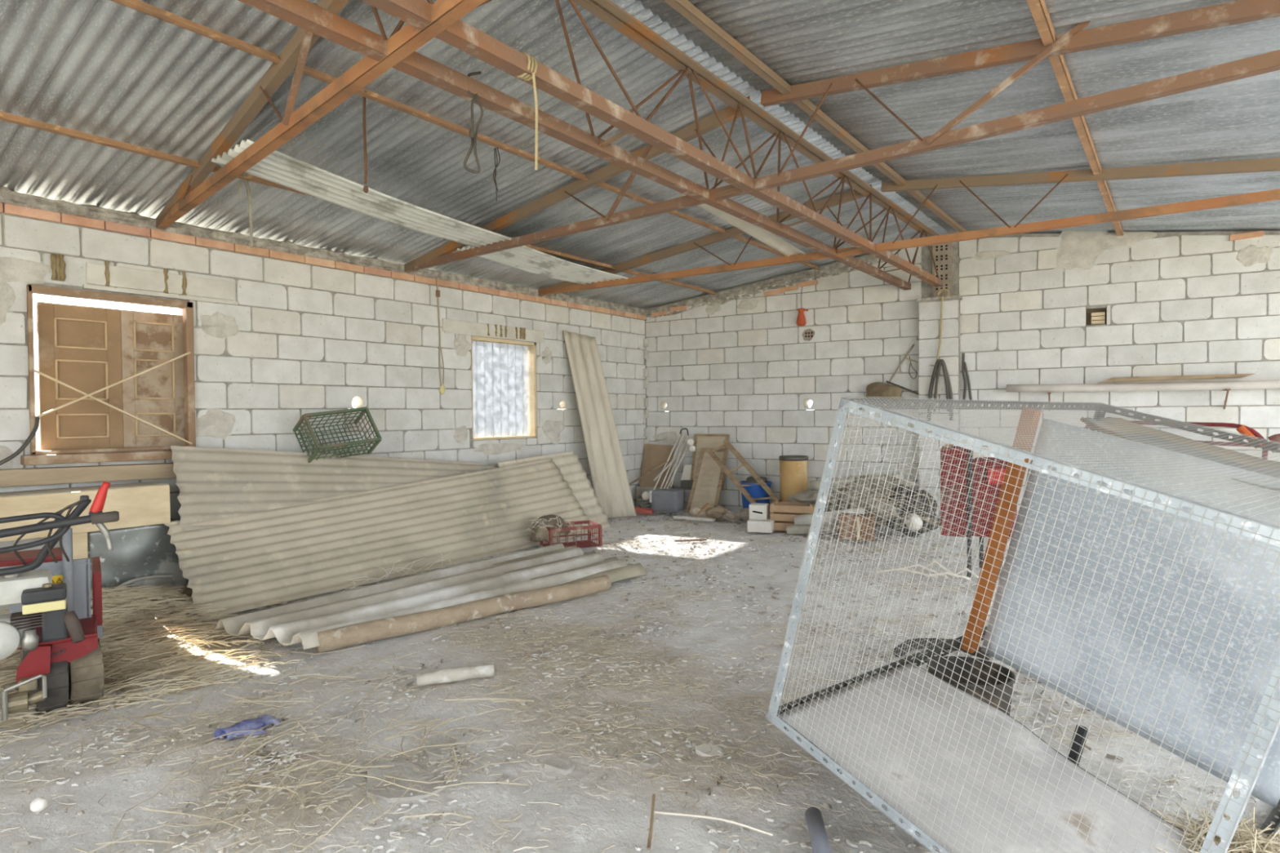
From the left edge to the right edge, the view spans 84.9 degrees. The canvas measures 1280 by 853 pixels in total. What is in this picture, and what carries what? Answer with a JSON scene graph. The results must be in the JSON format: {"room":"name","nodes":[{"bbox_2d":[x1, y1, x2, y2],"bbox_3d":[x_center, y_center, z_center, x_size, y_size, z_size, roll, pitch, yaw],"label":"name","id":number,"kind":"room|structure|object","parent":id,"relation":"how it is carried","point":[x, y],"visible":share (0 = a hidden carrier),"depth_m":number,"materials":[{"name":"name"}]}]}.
{"room":"farm building","nodes":[
{"label":"farm building","id":0,"kind":"room"},
{"bbox_2d":[0,186,645,614],"bbox_3d":[-3.336,-0.129,5.690,0.250,2.907,11.304,0,1,38],"label":"wall","id":1,"kind":"structure","parent":0,"point":[284,331],"depth_m":6.11,"materials":[{"name":"white brick"}]},
{"bbox_2d":[0,462,176,487],"bbox_3d":[-3.906,0.329,4.721,0.140,0.134,1.451,0,1,38],"label":"wooden plank","id":2,"kind":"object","parent":1,"relation":"attached to","point":[92,473],"depth_m":4.77,"materials":[{"name":"wood"}]},
{"bbox_2d":[20,450,172,465],"bbox_3d":[-3.740,0.215,4.958,0.120,0.070,0.970,0,1,38],"label":"beam","id":3,"kind":"structure","parent":1,"relation":"attached to","point":[29,460],"depth_m":4.83,"materials":[{"name":"brown wood"}]},
{"bbox_2d":[26,284,195,455],"bbox_3d":[-3.865,-0.490,5.051,0.376,1.340,1.351,0,1,38],"label":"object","id":4,"kind":"structure","parent":1,"relation":"in","point":[115,372],"depth_m":5.06,"materials":[{"name":"brown wood"}]},
{"bbox_2d":[0,417,39,465],"bbox_3d":[-4.033,0.111,4.509,0.030,0.342,0.280,0,1,31],"label":"hose","id":5,"kind":"object","parent":4,"relation":"hanging from","point":[35,428],"visible":1,"depth_m":4.55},
{"bbox_2d":[35,302,123,450],"bbox_3d":[-3.952,-0.340,4.955,0.035,1.025,0.471,0,1,38],"label":"shutter","id":6,"kind":"object","parent":4,"relation":"attached to","point":[79,347],"depth_m":4.94,"materials":[{"name":"brown wood"}]},
{"bbox_2d":[120,309,185,448],"bbox_3d":[-3.680,-0.348,5.304,0.035,1.025,0.412,0,1,38],"label":"shutter","id":7,"kind":"object","parent":4,"relation":"attached to","point":[156,396],"depth_m":5.28,"materials":[{"name":"brown wood"}]},
{"bbox_2d":[155,0,485,229],"bbox_3d":[-0.547,-1.737,2.348,8.342,0.616,0.078,1,1,43],"label":"roof truss","id":8,"kind":"object","parent":1,"relation":"attached to","point":[193,190],"visible":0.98,"depth_m":3.43,"materials":[{"name":"orange metal"}]},
{"bbox_2d":[0,111,717,294],"bbox_3d":[-2.433,-1.678,4.913,0.048,0.045,11.235,0,1,38],"label":"purlin","id":9,"kind":"object","parent":8,"relation":"on","point":[6,117],"visible":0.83,"depth_m":4.26,"materials":[{"name":"orange metal"}]},
{"bbox_2d":[238,172,253,248],"bbox_3d":[-2.639,-1.451,4.675,0.039,0.496,0.098,0,1,30],"label":"rag","id":10,"kind":"object","parent":9,"relation":"hanging from","point":[246,181],"visible":0.96,"depth_m":4.69,"materials":[{"name":"fabric"}]},
{"bbox_2d":[111,0,820,269],"bbox_3d":[-1.300,-1.858,4.145,0.048,0.045,11.419,0,1,38],"label":"purlin","id":11,"kind":"object","parent":8,"relation":"on","point":[138,5],"visible":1,"depth_m":4.00,"materials":[{"name":"orange metal"}]},
{"bbox_2d":[362,90,368,193],"bbox_3d":[-1.531,-1.591,3.901,0.028,0.579,0.029,0,1,-2],"label":"hanging rod","id":12,"kind":"object","parent":11,"relation":"hanging from","point":[365,188],"visible":0.88,"depth_m":3.90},
{"bbox_2d":[493,146,500,200],"bbox_3d":[-0.953,-1.671,4.639,0.053,0.351,0.027,0,1,38],"label":"string","id":13,"kind":"object","parent":11,"relation":"hanging from","point":[495,150],"visible":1,"depth_m":4.64,"materials":[{"name":"fabric"}]},
{"bbox_2d":[1026,0,1123,235],"bbox_3d":[1.243,-1.844,2.434,0.048,0.045,11.838,0,1,38],"label":"purlin","id":14,"kind":"object","parent":8,"relation":"on","point":[1038,9],"visible":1,"depth_m":3.85,"materials":[{"name":"orange metal"}]},
{"bbox_2d":[436,278,444,386],"bbox_3d":[-2.045,-0.962,7.176,0.020,1.101,0.075,0,1,38],"label":"cable","id":15,"kind":"object","parent":1,"relation":"attached to","point":[437,298],"visible":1,"depth_m":7.16,"materials":[{"name":"beige plastic"}]},
{"bbox_2d":[471,336,537,440],"bbox_3d":[-1.561,-0.419,7.929,0.120,1.120,0.950,0,1,38],"label":"window","id":16,"kind":"structure","parent":1,"relation":"in","point":[504,371],"depth_m":7.97,"materials":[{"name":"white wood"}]},
{"bbox_2d":[404,0,1279,272],"bbox_3d":[0.936,-1.783,4.258,8.305,0.616,0.078,0,1,39],"label":"roof truss","id":17,"kind":"object","parent":1,"relation":"attached to","point":[1077,39],"visible":0.86,"depth_m":3.67,"materials":[{"name":"metal"}]},
{"bbox_2d":[211,138,511,247],"bbox_3d":[-1.753,-1.559,5.049,0.481,0.074,2.571,0,1,27],"label":"sheet","id":18,"kind":"object","parent":17,"relation":"on","point":[278,167],"visible":0.87,"depth_m":4.71,"materials":[{"name":"plastic"}]},
{"bbox_2d":[457,245,628,284],"bbox_3d":[-0.888,-1.591,6.960,0.664,0.063,2.083,0,1,32],"label":"sheet","id":19,"kind":"object","parent":17,"relation":"on","point":[524,258],"visible":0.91,"depth_m":6.85,"materials":[{"name":"plastic"}]},
{"bbox_2d":[238,0,942,289],"bbox_3d":[-0.228,-1.743,3.492,0.447,0.555,11.300,0,1,38],"label":"girder","id":20,"kind":"object","parent":17,"relation":"on","point":[305,15],"visible":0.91,"depth_m":3.63,"materials":[{"name":"metal"}]},
{"bbox_2d":[463,71,483,173],"bbox_3d":[-0.742,-1.340,3.072,0.077,0.441,0.118,0,1,38],"label":"cable","id":21,"kind":"object","parent":20,"relation":"hanging from","point":[473,138],"visible":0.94,"depth_m":3.08,"materials":[{"name":"grey metal"}]},
{"bbox_2d":[517,52,537,170],"bbox_3d":[-0.474,-1.317,2.940,0.100,0.478,0.062,0,1,38],"label":"rope","id":22,"kind":"object","parent":20,"relation":"hanging from","point":[532,60],"visible":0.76,"depth_m":2.92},
{"bbox_2d":[935,288,950,399],"bbox_3d":[3.372,-0.900,7.802,0.145,1.269,0.062,0,1,30],"label":"rope","id":23,"kind":"object","parent":20,"relation":"hanging from","point":[943,289],"visible":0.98,"depth_m":7.80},
{"bbox_2d":[662,0,967,232],"bbox_3d":[0.082,-2.021,3.212,0.048,0.045,11.650,0,1,38],"label":"purlin","id":24,"kind":"object","parent":17,"relation":"on","point":[686,9],"visible":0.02,"depth_m":4.13,"materials":[{"name":"metal"}]},
{"bbox_2d":[537,157,1279,296],"bbox_3d":[2.301,-1.825,6.018,8.334,0.616,0.062,0,1,33],"label":"roof truss","id":25,"kind":"object","parent":1,"relation":"attached to","point":[1260,165],"visible":0.85,"depth_m":5.64,"materials":[{"name":"orange metal"}]},
{"bbox_2d":[680,193,805,257],"bbox_3d":[0.934,-1.610,5.696,0.175,0.071,2.228,0,1,32],"label":"plank","id":26,"kind":"object","parent":25,"relation":"on","point":[767,237],"visible":0.62,"depth_m":5.80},
{"bbox_2d":[0,508,1279,852],"bbox_3d":[1.043,1.225,3.779,9.300,0.085,11.600,0,1,38],"label":"floor","id":27,"kind":"structure","parent":0,"point":[628,826],"depth_m":2.83,"materials":[{"name":"concrete"}]},
{"bbox_2d":[30,796,48,812],"bbox_3d":[-1.971,1.240,2.296,0.049,0.044,0.045,0,1,38],"label":"stone","id":28,"kind":"object","parent":27,"relation":"on","point":[39,803],"visible":1,"depth_m":2.28,"materials":[{"name":"beige"}]},
{"bbox_2d":[0,481,119,721],"bbox_3d":[-2.727,0.745,3.203,0.542,1.040,1.270,-1,1,-38],"label":"tractor","id":29,"kind":"object","parent":27,"relation":"on","point":[46,592],"visible":1,"depth_m":2.99,"materials":[{"name":"metal"}]},
{"bbox_2d":[0,481,192,604],"bbox_3d":[-3.756,0.837,4.585,0.490,0.842,1.504,0,1,38],"label":"workbench","id":30,"kind":"object","parent":27,"relation":"on","point":[142,547],"visible":0.44,"depth_m":4.74,"materials":[{"name":"brown wood"}]},
{"bbox_2d":[104,574,173,599],"bbox_3d":[-3.395,1.075,4.729,0.053,0.097,0.448,0,1,26],"label":"tube","id":31,"kind":"object","parent":30,"relation":"on","point":[163,576],"visible":0.74,"depth_m":4.78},
{"bbox_2d":[0,582,303,755],"bbox_3d":[-3.004,1.163,3.667,2.166,0.275,1.762,0,1,38],"label":"heap","id":32,"kind":"object","parent":27,"relation":"on","point":[126,623],"visible":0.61,"depth_m":3.81,"materials":[{"name":"plant"}]},
{"bbox_2d":[213,714,279,741],"bbox_3d":[-1.595,1.232,2.865,0.146,0.053,0.229,0,1,38],"label":"glove","id":33,"kind":"object","parent":27,"relation":"on","point":[251,724],"visible":0.91,"depth_m":2.83,"materials":[{"name":"fabric"}]},
{"bbox_2d":[247,751,281,767],"bbox_3d":[-1.425,1.268,2.662,0.105,0.018,0.179,-1,1,-35],"label":"stone slab","id":34,"kind":"object","parent":27,"relation":"on","point":[267,753],"visible":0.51,"depth_m":2.65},
{"bbox_2d":[0,600,540,852],"bbox_3d":[-2.356,1.228,3.234,4.320,0.120,2.348,0,1,40],"label":"stalks","id":35,"kind":"object","parent":27,"relation":"on","point":[152,662],"visible":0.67,"depth_m":2.78},
{"bbox_2d":[170,445,499,531],"bbox_3d":[-2.112,0.629,6.485,0.452,1.048,3.876,0,1,38],"label":"sheet","id":36,"kind":"object","parent":27,"relation":"on","point":[213,483],"visible":0.31,"depth_m":5.58,"materials":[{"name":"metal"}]},
{"bbox_2d":[292,407,382,462],"bbox_3d":[-2.621,0.071,6.083,0.398,0.484,0.625,0,1,38],"label":"plastic crate","id":37,"kind":"object","parent":36,"relation":"on","point":[377,440],"visible":1,"depth_m":6.10,"materials":[{"name":"plastic"}]},
{"bbox_2d":[320,763,367,791],"bbox_3d":[-1.094,1.277,2.552,0.232,0.018,0.210,0,1,-1],"label":"stone slab","id":38,"kind":"object","parent":27,"relation":"on","point":[349,783],"visible":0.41,"depth_m":2.50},
{"bbox_2d":[164,457,595,618],"bbox_3d":[-1.931,0.799,6.276,0.732,0.820,4.018,0,1,35],"label":"sheet","id":39,"kind":"object","parent":27,"relation":"on","point":[266,557],"visible":0.96,"depth_m":5.76,"materials":[{"name":"metal"}]},
{"bbox_2d":[347,551,452,589],"bbox_3d":[-1.841,1.115,5.510,0.198,0.166,0.953,0,1,38],"label":"dry twigs","id":40,"kind":"object","parent":27,"relation":"on","point":[442,567],"visible":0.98,"depth_m":5.46,"materials":[{"name":"plant"}]},
{"bbox_2d":[366,760,445,803],"bbox_3d":[-0.858,1.260,2.476,0.341,0.018,0.216,0,1,38],"label":"stone slab","id":41,"kind":"object","parent":27,"relation":"on","point":[388,795],"visible":0.89,"depth_m":2.46,"materials":[{"name":"stone"}]},
{"bbox_2d":[423,740,453,759],"bbox_3d":[-0.787,1.266,2.748,0.147,0.018,0.105,0,1,38],"label":"stone","id":42,"kind":"object","parent":27,"relation":"on","point":[436,752],"visible":0.89,"depth_m":2.72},
{"bbox_2d":[416,664,493,686],"bbox_3d":[-0.901,1.212,3.421,0.366,0.069,0.068,-1,1,-21],"label":"tube","id":43,"kind":"object","parent":27,"relation":"on","point":[457,673],"visible":1,"depth_m":3.40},
{"bbox_2d":[315,574,611,653],"bbox_3d":[-1.006,1.166,4.483,2.003,0.124,0.116,-1,1,-41],"label":"wooden pole","id":44,"kind":"object","parent":27,"relation":"on","point":[378,629],"visible":0.99,"depth_m":4.31,"materials":[{"name":"wood"}]},
{"bbox_2d":[497,450,611,529],"bbox_3d":[-0.917,0.734,7.721,0.563,0.876,1.262,0,1,38],"label":"sheet","id":45,"kind":"object","parent":27,"relation":"on","point":[571,469],"visible":0.27,"depth_m":8.03,"materials":[{"name":"metal"}]},
{"bbox_2d":[544,756,574,775],"bbox_3d":[-0.298,1.256,2.593,0.120,0.018,0.075,0,1,38],"label":"stone slab","id":46,"kind":"object","parent":27,"relation":"on","point":[565,767],"visible":0.98,"depth_m":2.58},
{"bbox_2d":[492,546,646,583],"bbox_3d":[-0.985,1.159,5.195,1.165,0.087,2.550,0,1,38],"label":"sheet","id":47,"kind":"object","parent":27,"relation":"on","point":[615,575],"visible":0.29,"depth_m":5.56,"materials":[{"name":"metal"}]},
{"bbox_2d":[213,542,626,649],"bbox_3d":[-1.236,1.128,4.977,1.136,0.098,2.940,0,1,38],"label":"sheet","id":48,"kind":"object","parent":47,"relation":"on","point":[299,622],"visible":0.92,"depth_m":4.66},
{"bbox_2d":[540,520,602,547],"bbox_3d":[-0.678,1.063,6.860,0.524,0.210,0.344,-1,1,-24],"label":"plastic crate","id":49,"kind":"object","parent":27,"relation":"on","point":[589,543],"visible":0.7,"depth_m":6.80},
{"bbox_2d":[524,512,574,542],"bbox_3d":[-0.874,0.978,6.851,0.477,0.270,0.478,0,1,38],"label":"clump","id":50,"kind":"object","parent":49,"relation":"in","point":[540,532],"visible":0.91,"depth_m":6.73,"materials":[{"name":"plant"}]},
{"bbox_2d":[563,330,636,517],"bbox_3d":[-0.497,-0.025,8.679,0.596,2.312,0.692,0,1,38],"label":"sheet","id":51,"kind":"object","parent":27,"relation":"on","point":[611,485],"visible":0.97,"depth_m":8.74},
{"bbox_2d":[0,536,1221,852],"bbox_3d":[-0.220,1.234,3.872,5.413,0.074,5.208,0,1,38],"label":"debris","id":52,"kind":"object","parent":27,"relation":"on","point":[318,811],"visible":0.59,"depth_m":2.91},
{"bbox_2d":[13,511,1220,852],"bbox_3d":[0.275,1.212,4.682,6.430,0.083,7.507,0,1,38],"label":"chips","id":53,"kind":"object","parent":27,"relation":"on","point":[825,805],"visible":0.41,"depth_m":3.81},
{"bbox_2d":[0,512,1279,852],"bbox_3d":[0.281,1.202,4.694,6.440,0.084,7.555,0,1,38],"label":"litter","id":54,"kind":"object","parent":27,"relation":"on","point":[668,534],"visible":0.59,"depth_m":2.95,"materials":[{"name":"plant"}]},
{"bbox_2d":[637,495,651,508],"bbox_3d":[0.077,1.020,9.364,0.270,0.179,0.133,0,1,38],"label":"coil","id":55,"kind":"object","parent":27,"relation":"on","point":[646,504],"visible":0.7,"depth_m":9.32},
{"bbox_2d":[633,751,660,768],"bbox_3d":[0.030,1.248,2.619,0.114,0.018,0.089,0,1,38],"label":"stone slab","id":56,"kind":"object","parent":27,"relation":"on","point":[655,759],"visible":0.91,"depth_m":2.61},
{"bbox_2d":[646,794,655,850],"bbox_3d":[0.037,1.239,2.206,0.014,0.016,0.289,0,1,4],"label":"stick","id":57,"kind":"object","parent":27,"relation":"on","point":[652,810],"visible":1,"depth_m":2.18,"materials":[{"name":"brown wood"}]},
{"bbox_2d":[635,485,674,507],"bbox_3d":[0.206,0.977,9.630,0.500,0.300,0.200,0,1,30],"label":"box","id":58,"kind":"object","parent":27,"relation":"on","point":[640,490],"visible":0.33,"depth_m":9.62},
{"bbox_2d":[639,444,674,487],"bbox_3d":[0.229,0.545,9.688,0.489,0.600,0.198,0,1,33],"label":"leaning board","id":59,"kind":"object","parent":58,"relation":"on","point":[654,455],"visible":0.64,"depth_m":9.70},
{"bbox_2d":[629,427,696,489],"bbox_3d":[0.331,0.454,9.443,0.982,0.860,0.324,0,1,7],"label":"sticks","id":60,"kind":"object","parent":27,"relation":"on","point":[686,483],"visible":0.94,"depth_m":9.42,"materials":[{"name":"wood"}]},
{"bbox_2d":[648,488,683,512],"bbox_3d":[0.347,0.964,9.148,0.410,0.280,0.240,0,1,25],"label":"jerrycan","id":61,"kind":"object","parent":27,"relation":"on","point":[661,500],"visible":0.99,"depth_m":9.04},
{"bbox_2d":[673,515,715,521],"bbox_3d":[0.658,1.116,8.508,0.552,0.035,0.080,0,1,35],"label":"wood lath","id":62,"kind":"object","parent":27,"relation":"on","point":[689,517],"visible":1,"depth_m":8.47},
{"bbox_2d":[689,506,706,517],"bbox_3d":[0.768,1.084,8.739,0.278,0.157,0.202,0,1,38],"label":"lump","id":63,"kind":"object","parent":27,"relation":"on","point":[694,511],"visible":0.6,"depth_m":8.70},
{"bbox_2d":[685,448,728,512],"bbox_3d":[0.879,0.705,9.140,0.489,0.842,0.293,0,1,30],"label":"door","id":64,"kind":"structure","parent":27,"relation":"on","point":[707,485],"depth_m":9.13,"materials":[{"name":"brown wood"}]},
{"bbox_2d":[695,742,722,755],"bbox_3d":[0.265,1.240,2.670,0.112,0.018,0.086,0,1,38],"label":"stone slab","id":65,"kind":"object","parent":27,"relation":"on","point":[700,750],"visible":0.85,"depth_m":2.67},
{"bbox_2d":[689,433,728,490],"bbox_3d":[0.919,0.464,9.302,0.500,0.734,0.191,0,1,30],"label":"framed board","id":66,"kind":"object","parent":27,"relation":"on","point":[701,440],"visible":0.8,"depth_m":9.37,"materials":[{"name":"brown wood"}]},
{"bbox_2d":[653,811,773,836],"bbox_3d":[0.225,1.234,2.192,0.380,0.018,0.020,0,1,19],"label":"stalk","id":67,"kind":"object","parent":27,"relation":"on","point":[655,812],"visible":1,"depth_m":2.19,"materials":[{"name":"plant"}]},
{"bbox_2d":[705,505,728,520],"bbox_3d":[0.915,1.071,8.633,0.343,0.210,0.287,0,1,38],"label":"lump","id":68,"kind":"object","parent":27,"relation":"on","point":[717,512],"visible":0.83,"depth_m":8.53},
{"bbox_2d":[722,511,741,522],"bbox_3d":[1.119,1.096,8.480,0.253,0.154,0.211,0,1,38],"label":"lump","id":69,"kind":"object","parent":27,"relation":"on","point":[731,517],"visible":0.97,"depth_m":8.43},
{"bbox_2d":[706,439,781,503],"bbox_3d":[1.281,0.609,8.742,1.011,0.891,0.162,0,1,43],"label":"wooden ladder","id":70,"kind":"object","parent":27,"relation":"on","point":[726,442],"visible":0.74,"depth_m":8.73,"materials":[{"name":"brown wood"}]},
{"bbox_2d":[739,507,749,522],"bbox_3d":[1.305,1.081,8.447,0.359,0.190,0.241,0,1,38],"label":"lump","id":71,"kind":"object","parent":27,"relation":"on","point":[744,514],"visible":0.47,"depth_m":8.41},
{"bbox_2d":[739,480,771,508],"bbox_3d":[1.457,0.899,8.818,0.404,0.405,0.402,0,1,38],"label":"bucket","id":72,"kind":"object","parent":27,"relation":"on","point":[757,491],"visible":0.52,"depth_m":8.66,"materials":[{"name":"blue plastic"}]},
{"bbox_2d":[746,519,774,533],"bbox_3d":[1.312,1.074,7.594,0.260,0.120,0.200,0,1,21],"label":"box","id":73,"kind":"object","parent":27,"relation":"on","point":[766,526],"visible":0.93,"depth_m":7.51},
{"bbox_2d":[749,502,768,519],"bbox_3d":[1.308,0.933,7.697,0.190,0.160,0.164,0,1,21],"label":"box","id":74,"kind":"object","parent":73,"relation":"on","point":[758,511],"visible":1,"depth_m":7.63,"materials":[{"name":"white"}]},
{"bbox_2d":[769,500,815,530],"bbox_3d":[1.681,0.980,7.666,0.465,0.300,0.315,0,1,21],"label":"wooden crate","id":75,"kind":"object","parent":27,"relation":"on","point":[783,513],"visible":0.52,"depth_m":7.56,"materials":[{"name":"orange wood"}]},
{"bbox_2d":[778,455,808,502],"bbox_3d":[1.886,0.737,8.589,0.350,0.750,0.350,0,1,38],"label":"drum","id":76,"kind":"object","parent":27,"relation":"on","point":[793,480],"visible":0.52,"depth_m":8.45,"materials":[{"name":"cardboard"}]},
{"bbox_2d":[786,524,838,534],"bbox_3d":[1.858,1.079,7.354,0.626,0.150,0.100,0,1,24],"label":"log","id":77,"kind":"object","parent":27,"relation":"on","point":[791,529],"visible":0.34,"depth_m":7.37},
{"bbox_2d":[794,507,866,524],"bbox_3d":[1.997,0.963,7.367,0.739,0.258,0.146,0,1,26],"label":"roll","id":78,"kind":"object","parent":77,"relation":"on","point":[802,519],"visible":0.45,"depth_m":7.33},
{"bbox_2d":[804,807,831,852],"bbox_3d":[0.528,1.230,2.053,0.057,0.053,0.324,0,1,8],"label":"pipe","id":79,"kind":"object","parent":27,"relation":"on","point":[816,828],"visible":1,"depth_m":2.09,"materials":[{"name":"plastic"}]},
{"bbox_2d":[817,488,888,528],"bbox_3d":[2.367,0.922,7.767,0.912,0.494,0.600,0,1,38],"label":"sack","id":80,"kind":"object","parent":27,"relation":"on","point":[851,493],"visible":0.13,"depth_m":7.62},
{"bbox_2d":[786,489,839,509],"bbox_3d":[1.965,0.811,7.812,0.619,0.215,0.468,0,1,38],"label":"sack","id":81,"kind":"object","parent":80,"relation":"on","point":[809,497],"visible":0.67,"depth_m":7.70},
{"bbox_2d":[845,493,897,521],"bbox_3d":[2.443,0.857,7.366,0.539,0.304,0.408,0,1,38],"label":"sack","id":82,"kind":"object","parent":80,"relation":"on","point":[870,495],"visible":0.59,"depth_m":7.21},
{"bbox_2d":[837,474,915,496],"bbox_3d":[2.634,0.673,7.791,0.867,0.284,0.459,0,1,38],"label":"sack","id":83,"kind":"object","parent":80,"relation":"on","point":[868,476],"visible":0.46,"depth_m":7.63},
{"bbox_2d":[809,473,903,490],"bbox_3d":[2.441,0.639,7.926,1.025,0.246,0.137,0,1,24],"label":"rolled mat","id":84,"kind":"object","parent":83,"relation":"on","point":[814,485],"visible":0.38,"depth_m":7.96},
{"bbox_2d":[838,512,875,541],"bbox_3d":[2.203,1.016,7.110,0.340,0.240,0.229,0,1,21],"label":"wooden box","id":85,"kind":"object","parent":27,"relation":"on","point":[868,515],"visible":0.78,"depth_m":7.02,"materials":[{"name":"brown wood"}]},
{"bbox_2d":[886,484,940,537],"bbox_3d":[2.836,0.894,7.431,0.514,0.548,0.597,-1,1,-12],"label":"sack","id":86,"kind":"object","parent":27,"relation":"on","point":[901,489],"visible":0.39,"depth_m":7.26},
{"bbox_2d":[831,484,940,529],"bbox_3d":[2.592,0.824,7.479,0.681,0.504,1.243,-1,1,-43],"label":"dry brushwood","id":87,"kind":"object","parent":86,"relation":"on","point":[900,518],"visible":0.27,"depth_m":7.20,"materials":[{"name":"plant"}]},
{"bbox_2d":[904,513,922,530],"bbox_3d":[2.706,0.949,6.931,0.162,0.183,0.222,0,1,38],"label":"bottle","id":88,"kind":"object","parent":87,"relation":"on","point":[910,516],"visible":0.73,"depth_m":6.87,"materials":[{"name":"beige"}]},
{"bbox_2d":[892,638,991,660],"bbox_3d":[1.583,1.176,3.711,0.498,0.065,0.177,0,1,6],"label":"hose","id":89,"kind":"object","parent":27,"relation":"on","point":[978,655],"visible":0.53,"depth_m":3.72,"materials":[{"name":"rubber"}]},
{"bbox_2d":[926,656,1015,715],"bbox_3d":[1.417,1.135,3.005,0.344,0.180,0.342,0,1,38],"label":"tub","id":90,"kind":"object","parent":27,"relation":"on","point":[960,663],"visible":0.55,"depth_m":3.07,"materials":[{"name":"plastic"}]},
{"bbox_2d":[940,443,1017,580],"bbox_3d":[2.722,0.646,5.627,0.520,1.067,0.452,0,1,31],"label":"plastic chair","id":91,"kind":"object","parent":27,"relation":"on","point":[958,452],"visible":0.47,"depth_m":5.49,"materials":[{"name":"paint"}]},
{"bbox_2d":[766,396,1279,852],"bbox_3d":[1.613,0.577,2.376,1.996,1.360,1.359,-1,1,-38],"label":"cage","id":92,"kind":"object","parent":27,"relation":"on","point":[1139,584],"visible":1,"depth_m":2.30,"materials":[{"name":"metal"}]},
{"bbox_2d":[1066,724,1088,765],"bbox_3d":[1.528,1.159,2.463,0.151,0.188,0.030,-1,1,-34],"label":"stake","id":93,"kind":"object","parent":27,"relation":"on","point":[1081,731],"visible":0.43,"depth_m":2.47,"materials":[{"name":"black plastic"}]},
{"bbox_2d":[1084,420,1279,459],"bbox_3d":[4.256,0.560,5.580,0.582,1.218,1.414,-1,1,-41],"label":"handle","id":94,"kind":"object","parent":27,"relation":"on","point":[1241,428],"visible":0.31,"depth_m":5.08,"materials":[{"name":"red paint"}]},
{"bbox_2d":[1155,797,1279,852],"bbox_3d":[1.680,1.208,1.933,0.481,0.232,0.528,0,1,35],"label":"tuft","id":95,"kind":"object","parent":27,"relation":"on","point":[1242,837],"visible":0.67,"depth_m":2.01,"materials":[{"name":"plant"}]},
{"bbox_2d":[0,0,1279,309],"bbox_3d":[0.413,-1.821,3.589,8.890,0.626,12.642,0,1,38],"label":"ceiling","id":96,"kind":"structure","parent":0,"point":[107,68],"depth_m":4.31,"materials":[{"name":"metal"}]},
{"bbox_2d":[643,230,1279,514],"bbox_3d":[3.839,-0.462,7.855,9.001,3.383,0.273,0,1,30],"label":"wall","id":97,"kind":"structure","parent":0,"point":[737,362],"depth_m":7.76,"materials":[{"name":"brick"}]},
{"bbox_2d":[796,286,808,325],"bbox_3d":[2.015,-1.531,8.711,0.141,0.548,0.117,0,1,38],"label":"fitting","id":98,"kind":"object","parent":97,"relation":"attached to","point":[801,320],"visible":1,"depth_m":8.69,"materials":[{"name":"plastic"}]},
{"bbox_2d":[802,328,814,341],"bbox_3d":[2.117,-1.149,8.768,0.180,0.180,0.016,0,1,30],"label":"brick","id":99,"kind":"object","parent":97,"relation":"attached to","point":[808,334],"visible":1,"depth_m":8.77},
{"bbox_2d":[865,382,903,405],"bbox_3d":[2.844,-0.384,8.182,0.455,0.273,0.232,0,1,38],"label":"cloth","id":100,"kind":"object","parent":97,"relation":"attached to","point":[877,388],"visible":0.7,"depth_m":8.10,"materials":[{"name":"fabric"}]},
{"bbox_2d":[887,337,934,384],"bbox_3d":[3.097,-0.705,8.083,0.744,0.844,0.156,0,1,38],"label":"stick","id":101,"kind":"object","parent":97,"relation":"attached to","point":[917,339],"visible":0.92,"depth_m":8.11,"materials":[{"name":"wood"}]},
{"bbox_2d":[916,242,962,528],"bbox_3d":[3.386,-0.396,7.917,0.455,3.424,0.210,0,1,30],"label":"pillar","id":102,"kind":"structure","parent":97,"relation":"attached to","point":[929,308],"depth_m":7.88,"materials":[{"name":"brick"}]},
{"bbox_2d":[927,359,953,420],"bbox_3d":[3.340,-0.408,7.797,0.275,0.686,0.066,0,1,30],"label":"hose","id":103,"kind":"object","parent":97,"relation":"hanging from","point":[939,362],"visible":0.85,"depth_m":7.77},
{"bbox_2d":[961,353,972,400],"bbox_3d":[3.641,-0.518,7.795,0.109,0.602,0.039,0,1,38],"label":"strap","id":104,"kind":"object","parent":97,"relation":"hanging from","point":[964,369],"visible":0.9,"depth_m":7.79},
{"bbox_2d":[1086,309,1105,324],"bbox_3d":[4.750,-1.130,7.292,0.200,0.200,0.110,0,1,30],"label":"wall vent","id":105,"kind":"object","parent":97,"relation":"attached to","point":[1095,317],"visible":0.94,"depth_m":7.26,"materials":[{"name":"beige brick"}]},
{"bbox_2d":[1222,388,1231,409],"bbox_3d":[5.565,-0.256,6.647,0.030,0.196,0.200,0,1,30],"label":"wall bracket","id":106,"kind":"object","parent":97,"relation":"attached to","point":[1227,390],"visible":0.94,"depth_m":6.64,"materials":[{"name":"metal"}]},
{"bbox_2d":[1006,380,1279,391],"bbox_3d":[5.527,-0.395,6.631,3.651,0.105,0.080,0,1,30],"label":"pipe","id":107,"kind":"object","parent":106,"relation":"on","point":[1251,384],"visible":1,"depth_m":6.89,"materials":[{"name":"plastic"}]},
{"bbox_2d":[1096,373,1256,383],"bbox_3d":[5.173,-0.465,6.806,1.240,0.055,0.110,0,1,30],"label":"plank","id":108,"kind":"object","parent":107,"relation":"on","point":[1224,375],"visible":1,"depth_m":6.75,"materials":[{"name":"brown wood"}]},
{"bbox_2d":[1114,377,1279,383],"bbox_3d":[5.898,-0.435,6.501,2.480,0.045,0.060,0,1,30],"label":"batten","id":109,"kind":"object","parent":107,"relation":"on","point":[1261,378],"visible":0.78,"depth_m":6.74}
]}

